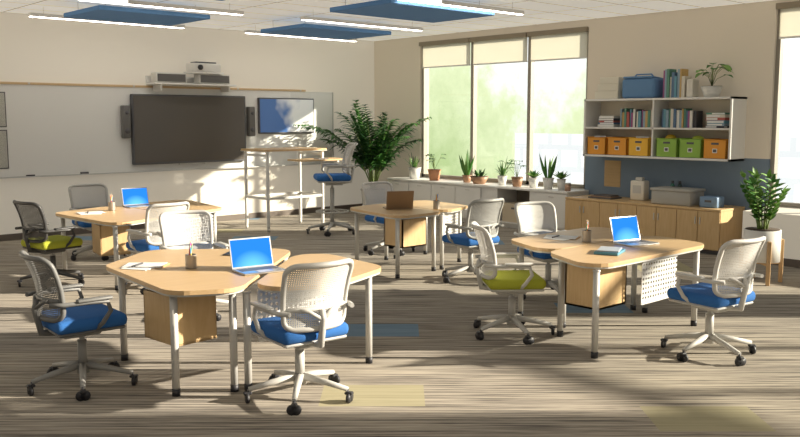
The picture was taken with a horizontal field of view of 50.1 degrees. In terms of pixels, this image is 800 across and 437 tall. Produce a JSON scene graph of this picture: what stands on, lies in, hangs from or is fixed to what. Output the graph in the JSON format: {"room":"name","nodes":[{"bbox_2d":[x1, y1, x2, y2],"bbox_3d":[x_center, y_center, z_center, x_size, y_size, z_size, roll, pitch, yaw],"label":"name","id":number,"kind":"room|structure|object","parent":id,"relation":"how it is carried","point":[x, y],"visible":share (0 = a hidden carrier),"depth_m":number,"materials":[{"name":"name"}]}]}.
{"room":"classroom","nodes":[
{"label":"classroom","id":0,"kind":"room"},
{"bbox_2d":[0,12,374,234],"bbox_3d":[-6.823,-1.310,12.409,17.250,3.450,0.250,-6,9,-42],"label":"wall","id":1,"kind":"structure","parent":0,"point":[32,49],"depth_m":14.96,"materials":[{"name":"beige paint"}]},
{"bbox_2d":[120,105,130,137],"bbox_3d":[-4.546,-1.602,14.171,0.130,0.540,0.136,-6,9,-42],"label":"wall speaker","id":2,"kind":"object","parent":1,"relation":"attached to","point":[124,109],"visible":1,"depth_m":14.12,"materials":[{"name":"grey plastic"}]},
{"bbox_2d":[0,82,333,178],"bbox_3d":[-4.325,-1.513,14.446,8.100,1.456,0.070,-6,9,-42],"label":"whiteboard","id":3,"kind":"object","parent":1,"relation":"attached to","point":[68,129],"visible":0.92,"depth_m":13.89,"materials":[{"name":"ceramic"}]},
{"bbox_2d":[0,92,6,126],"bbox_3d":[-6.193,-1.626,12.745,0.610,0.530,0.015,-6,9,-42],"label":"poster","id":4,"kind":"object","parent":3,"relation":"attached to","point":[3,122],"visible":1,"depth_m":12.91,"materials":[{"name":"grey paper"}]},
{"bbox_2d":[0,130,8,168],"bbox_3d":[-6.193,-1.030,12.815,0.610,0.590,0.015,-6,9,-42],"label":"poster","id":5,"kind":"object","parent":3,"relation":"attached to","point":[4,159],"visible":1,"depth_m":12.97,"materials":[{"name":"grey paper"}]},
{"bbox_2d":[0,203,362,240],"bbox_3d":[-6.826,0.375,12.424,17.000,0.100,0.015,-6,9,-42],"label":"baseboard","id":6,"kind":"structure","parent":1,"relation":"attached to","point":[17,236],"depth_m":15.81,"materials":[{"name":"plastic"}]},
{"bbox_2d":[130,94,245,164],"bbox_3d":[-3.666,-1.558,15.012,2.200,1.204,0.074,-6,9,-42],"label":"wall-mounted tv","id":7,"kind":"object","parent":1,"relation":"attached to","point":[165,129],"visible":0.88,"depth_m":14.91,"materials":[{"name":"grey plastic"}]},
{"bbox_2d":[145,76,235,91],"bbox_3d":[-3.599,-2.328,14.818,1.550,0.250,0.353,-6,9,-42],"label":"shelf","id":8,"kind":"object","parent":1,"relation":"attached to","point":[157,86],"visible":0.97,"depth_m":14.75,"materials":[{"name":"white metal"}]},
{"bbox_2d":[151,72,185,82],"bbox_3d":[-3.916,-2.382,14.489,0.560,0.170,0.209,-6,9,-42],"label":"speaker","id":9,"kind":"object","parent":8,"relation":"on","point":[162,77],"visible":0.92,"depth_m":14.37},
{"bbox_2d":[194,74,229,84],"bbox_3d":[-3.305,-2.446,15.039,0.610,0.170,0.209,-6,9,-42],"label":"speaker","id":10,"kind":"object","parent":8,"relation":"on","point":[198,78],"visible":0.89,"depth_m":14.92},
{"bbox_2d":[183,61,223,74],"bbox_3d":[-3.426,-2.624,14.921,0.620,0.205,0.310,-6,9,-42],"label":"projector","id":11,"kind":"object","parent":10,"relation":"on","point":[195,67],"visible":1,"depth_m":14.79,"materials":[{"name":"white plastic"}]},
{"bbox_2d":[246,107,254,135],"bbox_3d":[-2.754,-1.792,15.786,0.130,0.540,0.136,-6,9,-42],"label":"wall speaker","id":12,"kind":"object","parent":1,"relation":"attached to","point":[250,111],"visible":1,"depth_m":15.74,"materials":[{"name":"grey plastic"}]},
{"bbox_2d":[257,98,313,133],"bbox_3d":[-2.168,-1.964,16.352,1.270,0.670,0.054,-6,9,-42],"label":"wall monitor","id":13,"kind":"object","parent":1,"relation":"attached to","point":[275,115],"visible":1,"depth_m":16.29,"materials":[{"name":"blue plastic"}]},
{"bbox_2d":[0,0,775,40],"bbox_3d":[-0.441,-2.252,5.212,17.250,0.100,19.250,-6,9,-42],"label":"ceiling","id":14,"kind":"structure","parent":0,"point":[264,14],"depth_m":12.63,"materials":[{"name":"tile"}]},
{"bbox_2d":[28,9,184,28],"bbox_3d":[-4.348,-3.022,12.870,2.400,0.156,0.090,-6,9,-42],"label":"ceiling light","id":15,"kind":"object","parent":14,"relation":"attached to","point":[37,15],"visible":0.68,"depth_m":12.58,"materials":[{"name":"white plastic"}]},
{"bbox_2d":[63,3,209,25],"bbox_3d":[-3.653,-2.885,11.890,1.600,0.200,1.200,-6,9,-42],"label":"ceiling panel","id":16,"kind":"object","parent":14,"relation":"attached to","point":[98,12],"visible":0.9,"depth_m":11.68,"materials":[{"name":"blue fabric"}]},
{"bbox_2d":[79,0,243,15],"bbox_3d":[-3.052,-2.821,11.155,2.300,0.156,0.090,-6,9,-42],"label":"ceiling light","id":17,"kind":"object","parent":14,"relation":"attached to","point":[121,2],"visible":1,"depth_m":11.17,"materials":[{"name":"white plastic"}]},
{"bbox_2d":[244,25,356,41],"bbox_3d":[-1.718,-3.300,15.238,2.400,0.156,0.090,-6,9,-42],"label":"ceiling light","id":18,"kind":"object","parent":14,"relation":"attached to","point":[245,31],"visible":0.66,"depth_m":15.01,"materials":[{"name":"white plastic"}]},
{"bbox_2d":[261,15,390,39],"bbox_3d":[-1.208,-3.143,14.091,1.800,0.200,1.200,-6,9,-42],"label":"ceiling panel","id":19,"kind":"object","parent":14,"relation":"attached to","point":[308,30],"visible":0.92,"depth_m":13.87,"materials":[{"name":"blue fabric"}]},
{"bbox_2d":[300,16,422,30],"bbox_3d":[-0.540,-3.071,13.283,2.400,0.156,0.090,-6,9,-42],"label":"ceiling light","id":20,"kind":"object","parent":14,"relation":"attached to","point":[305,18],"visible":0.9,"depth_m":13.16,"materials":[{"name":"white plastic"}]},
{"bbox_2d":[330,0,494,22],"bbox_3d":[0.180,-2.826,11.387,1.900,0.200,1.200,-6,9,-42],"label":"ceiling panel","id":21,"kind":"object","parent":14,"relation":"attached to","point":[393,9],"visible":0.94,"depth_m":11.14,"materials":[{"name":"blue fabric"}]},
{"bbox_2d":[401,0,523,14],"bbox_3d":[0.839,-2.815,11.106,2.300,0.156,0.090,-6,9,-42],"label":"ceiling light","id":22,"kind":"object","parent":14,"relation":"attached to","point":[434,2],"visible":1,"depth_m":11.14,"materials":[{"name":"white plastic"}]},
{"bbox_2d":[0,209,799,436],"bbox_3d":[-0.441,1.274,5.627,17.250,0.100,19.250,-6,9,-42],"label":"floor","id":23,"kind":"structure","parent":0,"point":[429,374],"depth_m":6.51,"materials":[{"name":"carpet"}]},
{"bbox_2d":[13,200,84,289],"bbox_3d":[-3.927,0.262,9.643,0.730,0.974,0.753,5,8,37],"label":"chair","id":24,"kind":"object","parent":23,"relation":"on","point":[42,243],"visible":0.83,"depth_m":9.41,"materials":[{"name":"grey plastic"}]},
{"bbox_2d":[19,250,137,400],"bbox_3d":[-2.255,0.693,5.969,0.713,0.974,0.732,-6,9,-40],"label":"chair","id":25,"kind":"object","parent":23,"relation":"on","point":[83,317],"visible":1,"depth_m":5.80,"materials":[{"name":"grey plastic"}]},
{"bbox_2d":[68,183,124,260],"bbox_3d":[-4.110,0.039,11.539,0.732,0.974,0.754,-5,8,-37],"label":"chair","id":26,"kind":"object","parent":23,"relation":"on","point":[100,199],"visible":0.5,"depth_m":11.68,"materials":[{"name":"plastic"}]},
{"bbox_2d":[55,206,164,289],"bbox_3d":[-3.399,0.313,10.188,0.987,0.745,1.748,-6,9,-42],"label":"student desk","id":27,"kind":"object","parent":23,"relation":"on","point":[109,233],"visible":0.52,"depth_m":9.71,"materials":[{"name":"brown wood"}]},
{"bbox_2d":[76,211,105,214],"bbox_3d":[-3.683,-0.073,10.187,0.358,0.020,0.335,-1,7,-12],"label":"papers","id":28,"kind":"object","parent":27,"relation":"on","point":[87,212],"visible":1,"depth_m":10.17,"materials":[{"name":"white paper"}]},
{"bbox_2d":[108,193,114,210],"bbox_3d":[-3.538,-0.204,10.488,0.084,0.210,0.084,-6,9,-42],"label":"pencil cup","id":29,"kind":"object","parent":27,"relation":"on","point":[111,205],"visible":1,"depth_m":10.46,"materials":[{"name":"metal"}]},
{"bbox_2d":[125,201,189,293],"bbox_3d":[-2.665,0.284,9.453,0.739,0.974,0.706,6,9,42],"label":"chair","id":30,"kind":"object","parent":23,"relation":"on","point":[147,244],"visible":0.35,"depth_m":9.15,"materials":[{"name":"plastic"}]},
{"bbox_2d":[122,200,221,256],"bbox_3d":[-2.857,0.211,11.054,1.010,0.745,1.566,-6,9,-42],"label":"student desk","id":31,"kind":"object","parent":23,"relation":"on","point":[194,205],"visible":0.22,"depth_m":10.87,"materials":[{"name":"brown wood"}]},
{"bbox_2d":[121,187,150,207],"bbox_3d":[-3.350,-0.269,10.949,0.340,0.232,0.292,-5,8,-37],"label":"laptop","id":32,"kind":"object","parent":31,"relation":"on","point":[131,197],"visible":0.91,"depth_m":11.02,"materials":[{"name":"metal"}]},
{"bbox_2d":[158,210,228,320],"bbox_3d":[-1.928,0.438,8.140,0.724,0.974,0.749,-4,8,-32],"label":"chair","id":33,"kind":"object","parent":23,"relation":"on","point":[165,244],"visible":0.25,"depth_m":8.35,"materials":[{"name":"plastic"}]},
{"bbox_2d":[106,248,289,396],"bbox_3d":[-1.635,0.734,6.604,1.279,0.745,1.867,1,7,5],"label":"student desk","id":34,"kind":"object","parent":23,"relation":"on","point":[180,302],"visible":0.91,"depth_m":5.95,"materials":[{"name":"brown wood"}]},
{"bbox_2d":[120,262,169,270],"bbox_3d":[-1.963,0.354,6.549,0.358,0.020,0.335,2,7,18],"label":"papers","id":35,"kind":"object","parent":34,"relation":"on","point":[144,266],"visible":1,"depth_m":6.53,"materials":[{"name":"white paper"}]},
{"bbox_2d":[185,240,196,268],"bbox_3d":[-1.578,0.268,6.448,0.084,0.215,0.084,-6,9,-42],"label":"pencil cup","id":36,"kind":"object","parent":34,"relation":"on","point":[190,259],"visible":1,"depth_m":6.43,"materials":[{"name":"metal"}]},
{"bbox_2d":[228,236,284,275],"bbox_3d":[-1.055,0.272,6.339,0.340,0.232,0.292,-5,8,-34],"label":"laptop","id":37,"kind":"object","parent":34,"relation":"on","point":[252,255],"visible":0.93,"depth_m":6.40,"materials":[{"name":"metal"}]},
{"bbox_2d":[240,147,346,231],"bbox_3d":[-1.781,-0.511,14.571,1.440,1.360,1.180,-6,9,-42],"label":"desk","id":38,"kind":"object","parent":23,"relation":"on","point":[322,159],"visible":0.93,"depth_m":14.48,"materials":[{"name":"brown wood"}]},
{"bbox_2d":[243,258,353,415],"bbox_3d":[-0.675,0.722,5.727,0.732,0.974,0.754,-5,8,-37],"label":"chair","id":39,"kind":"object","parent":23,"relation":"on","point":[300,328],"visible":1,"depth_m":5.50,"materials":[{"name":"plastic"}]},
{"bbox_2d":[242,254,380,390],"bbox_3d":[-0.556,0.739,6.566,0.821,0.745,1.608,1,7,9],"label":"student desk","id":40,"kind":"object","parent":23,"relation":"on","point":[362,270],"visible":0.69,"depth_m":6.14,"materials":[{"name":"brown wood"}]},
{"bbox_2d":[306,142,357,236],"bbox_3d":[-1.109,-0.491,13.914,0.852,1.473,0.828,-1,7,-12],"label":"stool","id":41,"kind":"object","parent":23,"relation":"on","point":[327,178],"visible":0.96,"depth_m":13.83,"materials":[{"name":"fabric"}]},
{"bbox_2d":[293,100,431,204],"bbox_3d":[-0.604,-1.155,16.400,2.155,2.211,2.039,-6,9,-42],"label":"potted palm","id":42,"kind":"object","parent":23,"relation":"on","point":[375,153],"visible":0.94,"depth_m":16.48,"materials":[{"name":"plant"}]},
{"bbox_2d":[362,181,414,255],"bbox_3d":[-0.169,-0.008,11.939,0.730,0.974,0.752,-5,8,-37],"label":"chair","id":43,"kind":"object","parent":23,"relation":"on","point":[383,189],"visible":0.51,"depth_m":12.07,"materials":[{"name":"plastic"}]},
{"bbox_2d":[350,204,439,278],"bbox_3d":[-0.098,0.256,10.669,0.776,0.745,1.305,-5,8,-36],"label":"student desk","id":44,"kind":"object","parent":23,"relation":"on","point":[403,228],"visible":0.82,"depth_m":10.32,"materials":[{"name":"brown wood"}]},
{"bbox_2d":[383,191,413,209],"bbox_3d":[-0.023,-0.239,10.697,0.340,0.232,0.292,-1,7,-12],"label":"laptop","id":45,"kind":"object","parent":44,"relation":"on","point":[395,199],"visible":1,"depth_m":10.58,"materials":[{"name":"brown metal"}]},
{"bbox_2d":[394,200,467,269],"bbox_3d":[0.413,0.190,11.239,0.776,0.745,1.147,-6,9,-42],"label":"student desk","id":46,"kind":"object","parent":23,"relation":"on","point":[445,209],"visible":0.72,"depth_m":10.91,"materials":[{"name":"brown wood"}]},
{"bbox_2d":[433,194,439,208],"bbox_3d":[0.456,-0.222,10.653,0.084,0.207,0.084,-6,9,-42],"label":"pencil cup","id":47,"kind":"object","parent":46,"relation":"on","point":[436,203],"visible":1,"depth_m":10.63,"materials":[{"name":"metal"}]},
{"bbox_2d":[442,198,503,284],"bbox_3d":[0.801,0.232,9.894,0.711,0.974,0.742,-5,8,-37],"label":"chair","id":48,"kind":"object","parent":23,"relation":"on","point":[468,240],"visible":0.77,"depth_m":9.72,"materials":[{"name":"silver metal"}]},
{"bbox_2d":[387,177,588,230],"bbox_3d":[1.415,-0.286,15.483,0.593,0.700,4.370,-6,9,-42],"label":"countertop","id":49,"kind":"structure","parent":23,"relation":"on","point":[448,191],"depth_m":15.09,"materials":[{"name":"white laminate"}]},
{"bbox_2d":[406,153,420,178],"bbox_3d":[0.264,-1.057,16.683,0.466,0.548,0.446,6,9,41],"label":"potted plant","id":50,"kind":"object","parent":49,"relation":"on","point":[414,171],"visible":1,"depth_m":16.59,"materials":[{"name":"green plant"}]},
{"bbox_2d":[425,154,445,180],"bbox_3d":[0.664,-0.982,16.229,0.423,0.505,0.490,1,7,4],"label":"potted plant","id":51,"kind":"object","parent":49,"relation":"on","point":[434,174],"visible":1,"depth_m":16.12,"materials":[{"name":"green plant"}]},
{"bbox_2d":[459,150,474,182],"bbox_3d":[1.248,-0.968,15.637,0.252,0.616,0.251,-4,8,-28],"label":"potted plant","id":52,"kind":"object","parent":49,"relation":"on","point":[466,168],"visible":1,"depth_m":15.62,"materials":[{"name":"green plant"}]},
{"bbox_2d":[470,169,488,183],"bbox_3d":[1.428,-0.761,15.325,0.360,0.277,0.378,-6,9,-42],"label":"potted plant","id":53,"kind":"object","parent":49,"relation":"on","point":[479,178],"visible":1,"depth_m":15.26,"materials":[{"name":"green plant"}]},
{"bbox_2d":[496,156,511,184],"bbox_3d":[1.823,-0.848,15.007,0.406,0.524,0.402,-6,9,-42],"label":"potted plant","id":54,"kind":"object","parent":49,"relation":"on","point":[502,178],"visible":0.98,"depth_m":14.96,"materials":[{"name":"green plant"}]},
{"bbox_2d":[498,159,526,186],"bbox_3d":[1.954,-0.787,14.728,0.559,0.468,0.467,-6,9,-42],"label":"potted plant","id":55,"kind":"object","parent":49,"relation":"on","point":[516,181],"visible":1,"depth_m":14.64,"materials":[{"name":"green plant"}]},
{"bbox_2d":[502,201,528,223],"bbox_3d":[2.088,-0.106,14.712,0.404,0.320,0.520,-6,9,-42],"label":"cardboard box","id":56,"kind":"object","parent":49,"relation":"on","point":[508,213],"visible":0.38,"depth_m":14.65,"materials":[{"name":"brown cardboard"}]},
{"bbox_2d":[526,170,541,187],"bbox_3d":[2.270,-0.673,14.499,0.320,0.296,0.325,-6,9,-42],"label":"potted plant","id":57,"kind":"object","parent":49,"relation":"on","point":[533,179],"visible":1,"depth_m":14.44,"materials":[{"name":"green plant"}]},
{"bbox_2d":[539,154,556,188],"bbox_3d":[2.473,-0.789,14.197,0.231,0.596,0.263,-3,7,-24],"label":"potted plant","id":58,"kind":"object","parent":49,"relation":"on","point":[548,181],"visible":1,"depth_m":14.17,"materials":[{"name":"green plant"}]},
{"bbox_2d":[553,172,569,189],"bbox_3d":[2.659,-0.628,14.071,0.320,0.306,0.325,-6,9,-42],"label":"potted plant","id":59,"kind":"object","parent":49,"relation":"on","point":[561,182],"visible":1,"depth_m":14.02,"materials":[{"name":"green plant"}]},
{"bbox_2d":[565,183,570,190],"bbox_3d":[2.715,-0.511,13.837,0.101,0.130,0.104,-6,9,-42],"label":"glass jar","id":60,"kind":"object","parent":49,"relation":"on","point":[567,185],"visible":1,"depth_m":13.79,"materials":[{"name":"glass"}]},
{"bbox_2d":[470,221,555,344],"bbox_3d":[0.977,0.526,7.397,0.752,0.974,0.730,0,7,-4],"label":"chair","id":61,"kind":"object","parent":23,"relation":"on","point":[513,281],"visible":1,"depth_m":7.26,"materials":[{"name":"plastic"}]},
{"bbox_2d":[514,201,565,299],"bbox_3d":[1.552,0.337,9.007,0.721,0.974,0.748,-3,8,-27],"label":"chair","id":62,"kind":"object","parent":23,"relation":"on","point":[547,258],"visible":0.53,"depth_m":9.20,"materials":[{"name":"plastic"}]},
{"bbox_2d":[511,227,642,327],"bbox_3d":[1.685,0.546,8.208,1.625,0.745,0.717,-6,9,-42],"label":"student desk","id":63,"kind":"object","parent":23,"relation":"on","point":[535,243],"visible":0.58,"depth_m":8.04,"materials":[{"name":"brown wood"}]},
{"bbox_2d":[543,235,580,240],"bbox_3d":[1.520,0.172,8.099,0.358,0.020,0.335,5,8,38],"label":"papers","id":64,"kind":"object","parent":63,"relation":"on","point":[551,237],"visible":1,"depth_m":8.06,"materials":[{"name":"white paper"}]},
{"bbox_2d":[582,220,591,241],"bbox_3d":[1.711,0.111,7.829,0.084,0.205,0.084,-6,9,-42],"label":"pencil cup","id":65,"kind":"object","parent":63,"relation":"on","point":[586,234],"visible":1,"depth_m":7.80,"materials":[{"name":"metal"}]},
{"bbox_2d":[551,236,703,358],"bbox_3d":[1.970,0.630,7.487,1.808,0.745,0.700,-6,9,-42],"label":"student desk","id":66,"kind":"object","parent":23,"relation":"on","point":[596,282],"visible":0.87,"depth_m":7.11,"materials":[{"name":"brown wood"}]},
{"bbox_2d":[594,246,624,255],"bbox_3d":[1.762,0.271,7.196,0.209,0.034,0.280,4,8,28],"label":"books","id":67,"kind":"object","parent":66,"relation":"on","point":[603,250],"visible":1,"depth_m":7.11,"materials":[{"name":"white paper"}]},
{"bbox_2d":[609,215,658,246],"bbox_3d":[2.115,0.110,7.719,0.340,0.232,0.292,-4,8,-30],"label":"laptop","id":68,"kind":"object","parent":66,"relation":"on","point":[624,229],"visible":1,"depth_m":7.79,"materials":[{"name":"metal"}]},
{"bbox_2d":[565,194,744,254],"bbox_3d":[3.740,0.059,12.842,0.718,0.630,2.600,-6,9,-42],"label":"storage cabinet","id":69,"kind":"object","parent":23,"relation":"on","point":[712,227],"visible":0.62,"depth_m":12.23,"materials":[{"name":"brown wood"}]},
{"bbox_2d":[588,194,621,199],"bbox_3d":[3.200,-0.346,13.347,0.300,0.055,0.420,-6,9,-42],"label":"document tray","id":70,"kind":"object","parent":69,"relation":"on","point":[598,196],"visible":1,"depth_m":13.25,"materials":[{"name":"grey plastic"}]},
{"bbox_2d":[630,177,648,200],"bbox_3d":[3.642,-0.453,12.991,0.164,0.350,0.240,-6,9,-42],"label":"paper towel dispenser","id":71,"kind":"object","parent":69,"relation":"on","point":[639,190],"visible":1,"depth_m":12.93,"materials":[{"name":"white plastic"}]},
{"bbox_2d":[650,186,705,205],"bbox_3d":[4.024,-0.326,12.404,0.430,0.235,0.650,-6,9,-42],"label":"storage box","id":72,"kind":"object","parent":69,"relation":"on","point":[667,195],"visible":0.94,"depth_m":12.24,"materials":[{"name":"grey plastic"}]},
{"bbox_2d":[699,196,723,207],"bbox_3d":[4.370,-0.234,11.983,0.224,0.150,0.260,-6,9,-42],"label":"storage box","id":73,"kind":"object","parent":69,"relation":"on","point":[705,201],"visible":1,"depth_m":11.90,"materials":[{"name":"blue plastic"}]},
{"bbox_2d":[660,236,765,365],"bbox_3d":[2.451,0.600,6.761,0.718,0.974,0.731,-5,8,-34],"label":"chair","id":74,"kind":"object","parent":23,"relation":"on","point":[709,295],"visible":1,"depth_m":6.56,"materials":[{"name":"plastic"}]},
{"bbox_2d":[738,167,790,285],"bbox_3d":[4.118,0.073,9.740,0.525,1.326,0.550,-6,9,-42],"label":"plant","id":75,"kind":"object","parent":23,"relation":"on","point":[772,252],"visible":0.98,"depth_m":9.63,"materials":[{"name":"green plant"}]},
{"bbox_2d":[374,0,799,259],"bbox_3d":[5.625,-1.111,10.714,1.100,3.450,19.000,-6,9,-42],"label":"wall","id":76,"kind":"structure","parent":0,"point":[742,37],"depth_m":12.75,"materials":[{"name":"beige paint"}]},
{"bbox_2d":[420,32,588,189],"bbox_3d":[1.767,-1.948,15.447,0.170,2.650,3.950,-6,9,-42],"label":"window","id":77,"kind":"structure","parent":76,"relation":"in","point":[531,65],"depth_m":15.83,"materials":[{"name":"glass"},{"name":"metal"},{"name":"cream shade fabric"}]},
{"bbox_2d":[419,26,588,67],"bbox_3d":[1.719,-3.018,15.277,0.090,0.500,3.930,-6,9,-42],"label":"roller blind","id":78,"kind":"object","parent":77,"relation":"attached to","point":[567,43],"visible":1,"depth_m":15.08,"materials":[{"name":"white fabric"}]},
{"bbox_2d":[604,160,620,186],"bbox_3d":[3.399,-0.719,13.676,0.006,0.420,0.300,-6,9,-42],"label":"poster","id":79,"kind":"object","parent":76,"relation":"attached to","point":[612,173],"visible":1,"depth_m":13.67,"materials":[{"name":"brown paper"}]},
{"bbox_2d":[583,96,746,161],"bbox_3d":[3.878,-1.346,12.762,0.420,0.890,2.440,-6,9,-42],"label":"wall shelf","id":80,"kind":"object","parent":76,"relation":"attached to","point":[736,106],"visible":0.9,"depth_m":12.65,"materials":[{"name":"white laminate"}]},
{"bbox_2d":[587,136,611,154],"bbox_3d":[3.209,-1.165,13.518,0.375,0.290,0.346,-6,9,-42],"label":"storage bin","id":81,"kind":"object","parent":80,"relation":"in","point":[596,144],"visible":0.8,"depth_m":13.38,"materials":[{"name":"orange cardboard"}]},
{"bbox_2d":[595,77,624,98],"bbox_3d":[3.300,-2.027,13.323,0.300,0.330,0.420,-6,9,-42],"label":"stack","id":82,"kind":"object","parent":80,"relation":"on","point":[609,87],"visible":0.7,"depth_m":13.18,"materials":[{"name":"beige paper"}]},
{"bbox_2d":[607,137,628,154],"bbox_3d":[3.461,-1.125,13.243,0.375,0.274,0.346,-6,9,-42],"label":"storage bin","id":83,"kind":"object","parent":80,"relation":"in","point":[616,145],"visible":0.79,"depth_m":13.10,"materials":[{"name":"orange cardboard"}]},
{"bbox_2d":[628,136,650,155],"bbox_3d":[3.713,-1.100,12.966,0.375,0.290,0.346,-6,9,-42],"label":"storage bin","id":84,"kind":"object","parent":80,"relation":"in","point":[638,145],"visible":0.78,"depth_m":12.83,"materials":[{"name":"orange paper"}]},
{"bbox_2d":[622,73,662,98],"bbox_3d":[3.676,-1.998,12.909,0.349,0.370,0.560,-6,9,-42],"label":"cooler bag","id":85,"kind":"object","parent":80,"relation":"on","point":[635,86],"visible":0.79,"depth_m":12.75,"materials":[{"name":"blue fabric"}]},
{"bbox_2d":[598,69,729,127],"bbox_3d":[3.901,-1.783,12.715,0.230,0.852,2.110,-6,9,-42],"label":"books","id":86,"kind":"object","parent":80,"relation":"on","point":[676,84],"visible":0.84,"depth_m":12.46,"materials":[{"name":"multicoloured paper"}]},
{"bbox_2d":[656,134,679,156],"bbox_3d":[4.028,-1.077,12.618,0.375,0.326,0.346,-6,9,-42],"label":"storage bin","id":87,"kind":"object","parent":80,"relation":"in","point":[669,146],"visible":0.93,"depth_m":12.49,"materials":[{"name":"green plastic"}]},
{"bbox_2d":[679,136,712,157],"bbox_3d":[4.280,-1.039,12.343,0.375,0.314,0.346,-6,9,-42],"label":"storage bin","id":88,"kind":"object","parent":80,"relation":"in","point":[693,147],"visible":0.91,"depth_m":12.22,"materials":[{"name":"green plastic"}]},
{"bbox_2d":[695,63,732,96],"bbox_3d":[4.422,-1.944,12.001,0.536,0.470,0.677,2,7,18],"label":"pothos","id":89,"kind":"object","parent":80,"relation":"on","point":[708,91],"visible":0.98,"depth_m":12.01,"materials":[{"name":"green plant"}]},
{"bbox_2d":[703,138,728,158],"bbox_3d":[4.532,-0.987,12.069,0.375,0.274,0.346,-6,9,-42],"label":"storage bin","id":90,"kind":"object","parent":80,"relation":"in","point":[715,148],"visible":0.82,"depth_m":11.94,"materials":[{"name":"orange cardboard"}]},
{"bbox_2d":[766,9,799,207],"bbox_3d":[6.489,-1.351,10.273,0.170,2.770,4.030,-6,9,-42],"label":"window","id":91,"kind":"structure","parent":76,"relation":"in","point":[779,42],"depth_m":11.72,"materials":[{"name":"metal"}]},
{"bbox_2d":[776,1,799,38],"bbox_3d":[5.991,-2.553,10.588,0.090,0.470,2.670,-6,9,-42],"label":"roller blind","id":92,"kind":"object","parent":91,"relation":"attached to","point":[789,27],"visible":1,"depth_m":11.46,"materials":[{"name":"white fabric"}]},
{"bbox_2d":[771,258,799,267],"bbox_3d":[3.310,0.278,13.249,0.865,0.100,12.400,-6,9,-42],"label":"baseboard","id":93,"kind":"structure","parent":76,"relation":"attached to","point":[795,263],"depth_m":10.81,"materials":[{"name":"plastic"}]},
{"label":"outside","id":94,"kind":"structure","parent":0,"visible":0},
{"bbox_2d":[429,38,799,202],"bbox_3d":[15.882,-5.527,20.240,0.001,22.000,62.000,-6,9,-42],"label":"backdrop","id":95,"kind":"structure","parent":94,"point":[559,85],"depth_m":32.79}
]}

